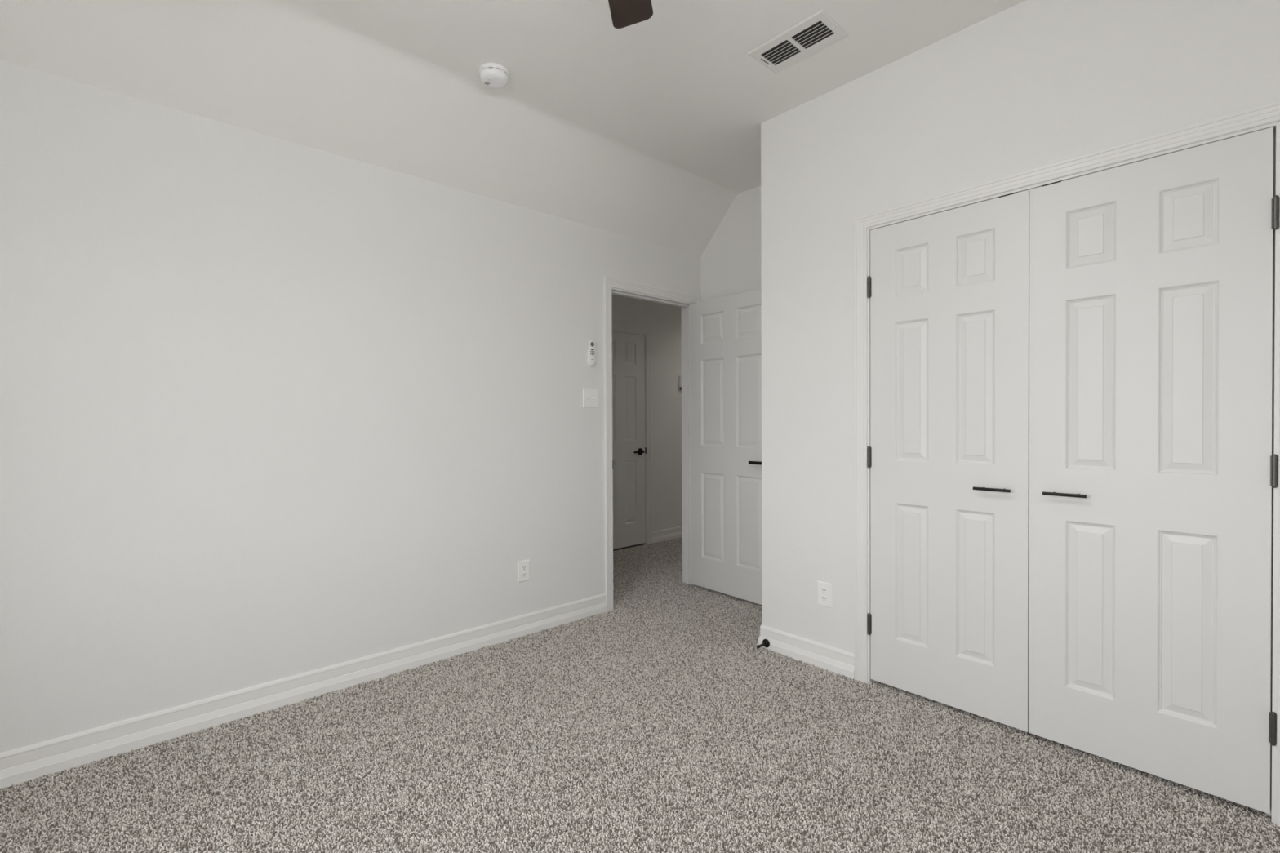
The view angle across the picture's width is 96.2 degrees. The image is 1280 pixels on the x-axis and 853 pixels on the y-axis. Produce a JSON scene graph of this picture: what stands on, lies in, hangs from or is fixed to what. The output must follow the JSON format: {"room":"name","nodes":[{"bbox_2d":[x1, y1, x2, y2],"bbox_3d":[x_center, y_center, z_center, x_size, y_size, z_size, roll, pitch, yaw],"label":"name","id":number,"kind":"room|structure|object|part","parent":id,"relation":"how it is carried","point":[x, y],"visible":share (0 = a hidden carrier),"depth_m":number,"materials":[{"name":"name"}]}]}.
{"room":"empty bedroom","nodes":[
{"label":"empty bedroom","id":0,"kind":"room"},
{"bbox_2d":[0,59,701,752],"bbox_3d":[-1.112,-0.224,2.863,4.317,2.808,0.115,-1,1,-42],"label":"wall","id":1,"kind":"structure","parent":0,"point":[272,408],"depth_m":2.36,"materials":[{"name":"white paint"}]},
{"bbox_2d":[0,593,607,788],"bbox_3d":[-1.397,1.125,2.523,3.208,0.121,0.016,-1,1,-42],"label":"baseboard","id":2,"kind":"structure","parent":1,"relation":"attached to","point":[17,766],"depth_m":2.36,"materials":[{"name":"white paint"}]},
{"bbox_2d":[517,560,529,582],"bbox_3d":[-0.649,0.809,3.208,0.073,0.115,0.008,-1,1,-42],"label":"electrical outlet","id":3,"kind":"object","parent":1,"relation":"attached to","point":[523,566],"visible":1,"depth_m":3.20,"materials":[{"name":"plastic"}]},
{"bbox_2d":[521,572,526,577],"bbox_3d":[-0.647,0.828,3.206,0.034,0.028,0.002,-1,1,-42],"label":"receptacle","id":4,"kind":"object","parent":3,"relation":"attached to","point":[523,574],"depth_m":3.21,"materials":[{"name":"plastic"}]},
{"bbox_2d":[521,564,526,570],"bbox_3d":[-0.647,0.789,3.206,0.034,0.028,0.002,-1,1,-42],"label":"receptacle","id":5,"kind":"object","parent":3,"relation":"attached to","point":[523,566],"depth_m":3.21,"materials":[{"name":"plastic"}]},
{"bbox_2d":[582,388,598,407],"bbox_3d":[-0.297,-0.174,3.516,0.116,0.114,0.018,-1,1,-42],"label":"light switch","id":6,"kind":"object","parent":1,"relation":"attached to","point":[590,396],"visible":1,"depth_m":3.52,"materials":[{"name":"plastic"}]},
{"bbox_2d":[586,349,595,366],"bbox_3d":[-0.297,-0.424,3.513,0.048,0.108,0.020,-1,1,-42],"label":"cradle","id":7,"kind":"object","parent":1,"relation":"attached to","point":[588,358],"visible":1,"depth_m":3.50,"materials":[{"name":"white plastic"}]},
{"bbox_2d":[588,340,595,364],"bbox_3d":[-0.295,-0.450,3.510,0.041,0.151,0.017,-1,1,-42],"label":"remote control","id":8,"kind":"object","parent":7,"relation":"in","point":[591,344],"visible":1,"depth_m":3.50,"materials":[{"name":"white plastic"}]},
{"bbox_2d":[604,276,700,611],"bbox_3d":[0.068,0.112,3.940,0.888,2.104,0.146,-1,1,-42],"label":"door frame","id":9,"kind":"structure","parent":1,"relation":"attached to","point":[611,286],"depth_m":3.80,"materials":[{"name":"white paint"}]},
{"bbox_2d":[689,288,762,604],"bbox_3d":[0.613,0.130,3.853,0.141,2.005,0.762,-1,1,-40],"label":"door","id":10,"kind":"structure","parent":1,"relation":"in","point":[726,332],"depth_m":3.86,"materials":[{"name":"white paint"}]},
{"bbox_3d":[0.735,0.230,3.611,0.013,0.019,0.125,-1,1,-40],"label":"lever","id":11,"kind":"part","parent":10,"relation":"part of","materials":[{"name":"black metal"}]},
{"bbox_2d":[0,0,1025,257],"bbox_3d":[0.048,-1.412,1.535,4.267,0.515,3.500,-1,1,-42],"label":"ceiling","id":12,"kind":"structure","parent":0,"point":[649,131],"depth_m":2.42,"materials":[{"name":"white paint"}]},
{"bbox_2d":[479,62,509,88],"bbox_3d":[-0.648,-1.551,2.553,0.129,0.051,0.129,-1,1,-42],"label":"smoke detector","id":13,"kind":"object","parent":12,"relation":"attached to","point":[493,75],"visible":1,"depth_m":2.52,"materials":[{"name":"white plastic"}]},
{"bbox_2d":[608,0,653,28],"bbox_3d":[-0.114,-1.343,1.143,1.251,0.444,1.278,-1,1,-42],"label":"ceiling fan","id":14,"kind":"object","parent":12,"relation":"hanging from","point":[624,13],"visible":1,"depth_m":1.78,"materials":[{"name":"brown metal"}]},
{"bbox_2d":[747,9,848,73],"bbox_3d":[0.648,-1.573,2.372,0.206,0.018,0.348,-1,1,-42],"label":"ceiling vent","id":15,"kind":"object","parent":12,"relation":"in","point":[818,31],"visible":1,"depth_m":2.36,"materials":[{"name":"metal"}]},
{"bbox_2d":[0,537,1279,852],"bbox_3d":[0.688,1.177,3.013,7.150,0.038,4.800,-1,1,-42],"label":"floor","id":16,"kind":"structure","parent":0,"point":[656,722],"depth_m":1.96,"materials":[{"name":"carpet"}]},
{"bbox_2d":[612,294,682,531],"bbox_3d":[-0.180,-0.156,5.393,5.000,2.612,0.100,-1,1,-42],"label":"wall","id":17,"kind":"structure","parent":0,"point":[664,321],"depth_m":5.71,"materials":[{"name":"white paint"}]},
{"bbox_2d":[612,331,645,549],"bbox_3d":[-0.173,0.128,5.326,0.616,2.001,0.088,-1,1,-42],"label":"door","id":18,"kind":"structure","parent":17,"relation":"in","point":[628,349],"depth_m":5.40,"materials":[{"name":"white paint"}]},
{"bbox_3d":[-0.007,0.241,5.427,0.125,0.019,0.013,-1,1,-42],"label":"lever","id":19,"kind":"part","parent":18,"relation":"part of","materials":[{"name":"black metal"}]},
{"bbox_3d":[0.016,0.241,5.479,0.067,0.067,0.047,-1,1,-42],"label":"handle","id":20,"kind":"part","parent":18,"relation":"part of","materials":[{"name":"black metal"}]},
{"bbox_2d":[612,323,652,544],"bbox_3d":[-0.205,0.104,5.361,0.753,2.092,0.114,-1,1,-42],"label":"door frame","id":21,"kind":"structure","parent":17,"relation":"attached to","point":[615,327],"depth_m":5.55,"materials":[{"name":"white paint"}]},
{"bbox_2d":[651,525,682,543],"bbox_3d":[0.912,1.075,6.317,2.166,0.121,0.016,-1,1,-42],"label":"baseboard","id":22,"kind":"structure","parent":17,"relation":"attached to","point":[668,534],"depth_m":5.73,"materials":[{"name":"white paint"}]},
{"bbox_2d":[679,375,681,390],"bbox_3d":[0.451,-0.444,5.880,0.124,0.142,0.027,-1,1,-42],"label":"thermostat","id":23,"kind":"object","parent":17,"relation":"attached to","point":[680,376],"visible":0.21,"depth_m":5.83,"materials":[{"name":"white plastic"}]},
{"bbox_2d":[700,185,761,302],"bbox_3d":[0.858,-0.243,3.832,0.100,2.808,1.105,-1,1,-42],"label":"wall","id":24,"kind":"structure","parent":0,"point":[731,264],"depth_m":3.96,"materials":[{"name":"white paint"}]},
{"bbox_2d":[760,0,1279,653],"bbox_3d":[1.472,-0.229,2.194,0.115,2.808,2.345,-1,1,-42],"label":"wall","id":25,"kind":"structure","parent":0,"point":[1031,84],"depth_m":2.48,"materials":[{"name":"white paint"}]},
{"bbox_2d":[817,581,831,608],"bbox_3d":[0.887,0.808,2.761,0.008,0.115,0.073,-1,1,-42],"label":"electrical outlet","id":26,"kind":"object","parent":25,"relation":"attached to","point":[824,589],"visible":1,"depth_m":2.75,"materials":[{"name":"plastic"}]},
{"bbox_2d":[821,595,827,601],"bbox_3d":[0.885,0.827,2.759,0.002,0.028,0.034,-1,1,-42],"label":"receptacle","id":27,"kind":"object","parent":26,"relation":"attached to","point":[824,597],"depth_m":2.76,"materials":[{"name":"plastic"}]},
{"bbox_2d":[821,586,827,594],"bbox_3d":[0.885,0.788,2.759,0.002,0.028,0.034,-1,1,-42],"label":"receptacle","id":28,"kind":"object","parent":26,"relation":"attached to","point":[824,589],"depth_m":2.76,"materials":[{"name":"plastic"}]},
{"bbox_2d":[867,189,1029,732],"bbox_3d":[1.239,0.129,2.368,0.076,2.032,0.618,-1,1,-42],"label":"door","id":29,"kind":"structure","parent":25,"relation":"in","point":[948,291],"depth_m":2.34,"materials":[{"name":"white paint"}]},
{"bbox_3d":[1.348,0.242,2.203,0.011,0.011,0.126,-1,1,-42],"label":"handle","id":30,"kind":"part","parent":29,"relation":"part of","materials":[{"name":"black metal"}]},
{"bbox_2d":[853,99,1279,826],"bbox_3d":[1.486,0.113,2.172,0.130,2.124,1.356,-1,1,-42],"label":"door frame","id":31,"kind":"structure","parent":25,"relation":"attached to","point":[1265,116],"depth_m":2.11,"materials":[{"name":"white paint"}]},
{"bbox_2d":[1029,127,1279,814],"bbox_3d":[1.657,0.132,1.909,0.076,2.032,0.620,-1,1,-42],"label":"door","id":32,"kind":"structure","parent":25,"relation":"in","point":[1153,468],"depth_m":1.88,"materials":[{"name":"white paint"}]},
{"bbox_3d":[1.502,0.242,2.033,0.012,0.012,0.127,-1,1,-42],"label":"handle","id":33,"kind":"part","parent":32,"relation":"part of","materials":[{"name":"black metal"}]},
{"bbox_3d":[0.959,-0.238,3.245,0.542,2.808,0.100,-1,1,-42],"label":"wall","id":34,"kind":"structure","parent":0,"visible":0},
{"bbox_2d":[758,624,854,679],"bbox_3d":[1.053,1.107,3.065,0.673,0.121,0.536,-1,1,-42],"label":"baseboard","id":35,"kind":"structure","parent":34,"relation":"attached to","point":[841,662],"depth_m":2.81,"materials":[{"name":"white paint"}]},
{"bbox_2d":[756,639,769,648],"bbox_3d":[0.631,1.132,2.972,0.077,0.043,0.043,-1,1,-42],"label":"door stop","id":36,"kind":"object","parent":35,"relation":"attached to","point":[766,643],"visible":1,"depth_m":2.98,"materials":[{"name":"black metal"}]}
]}

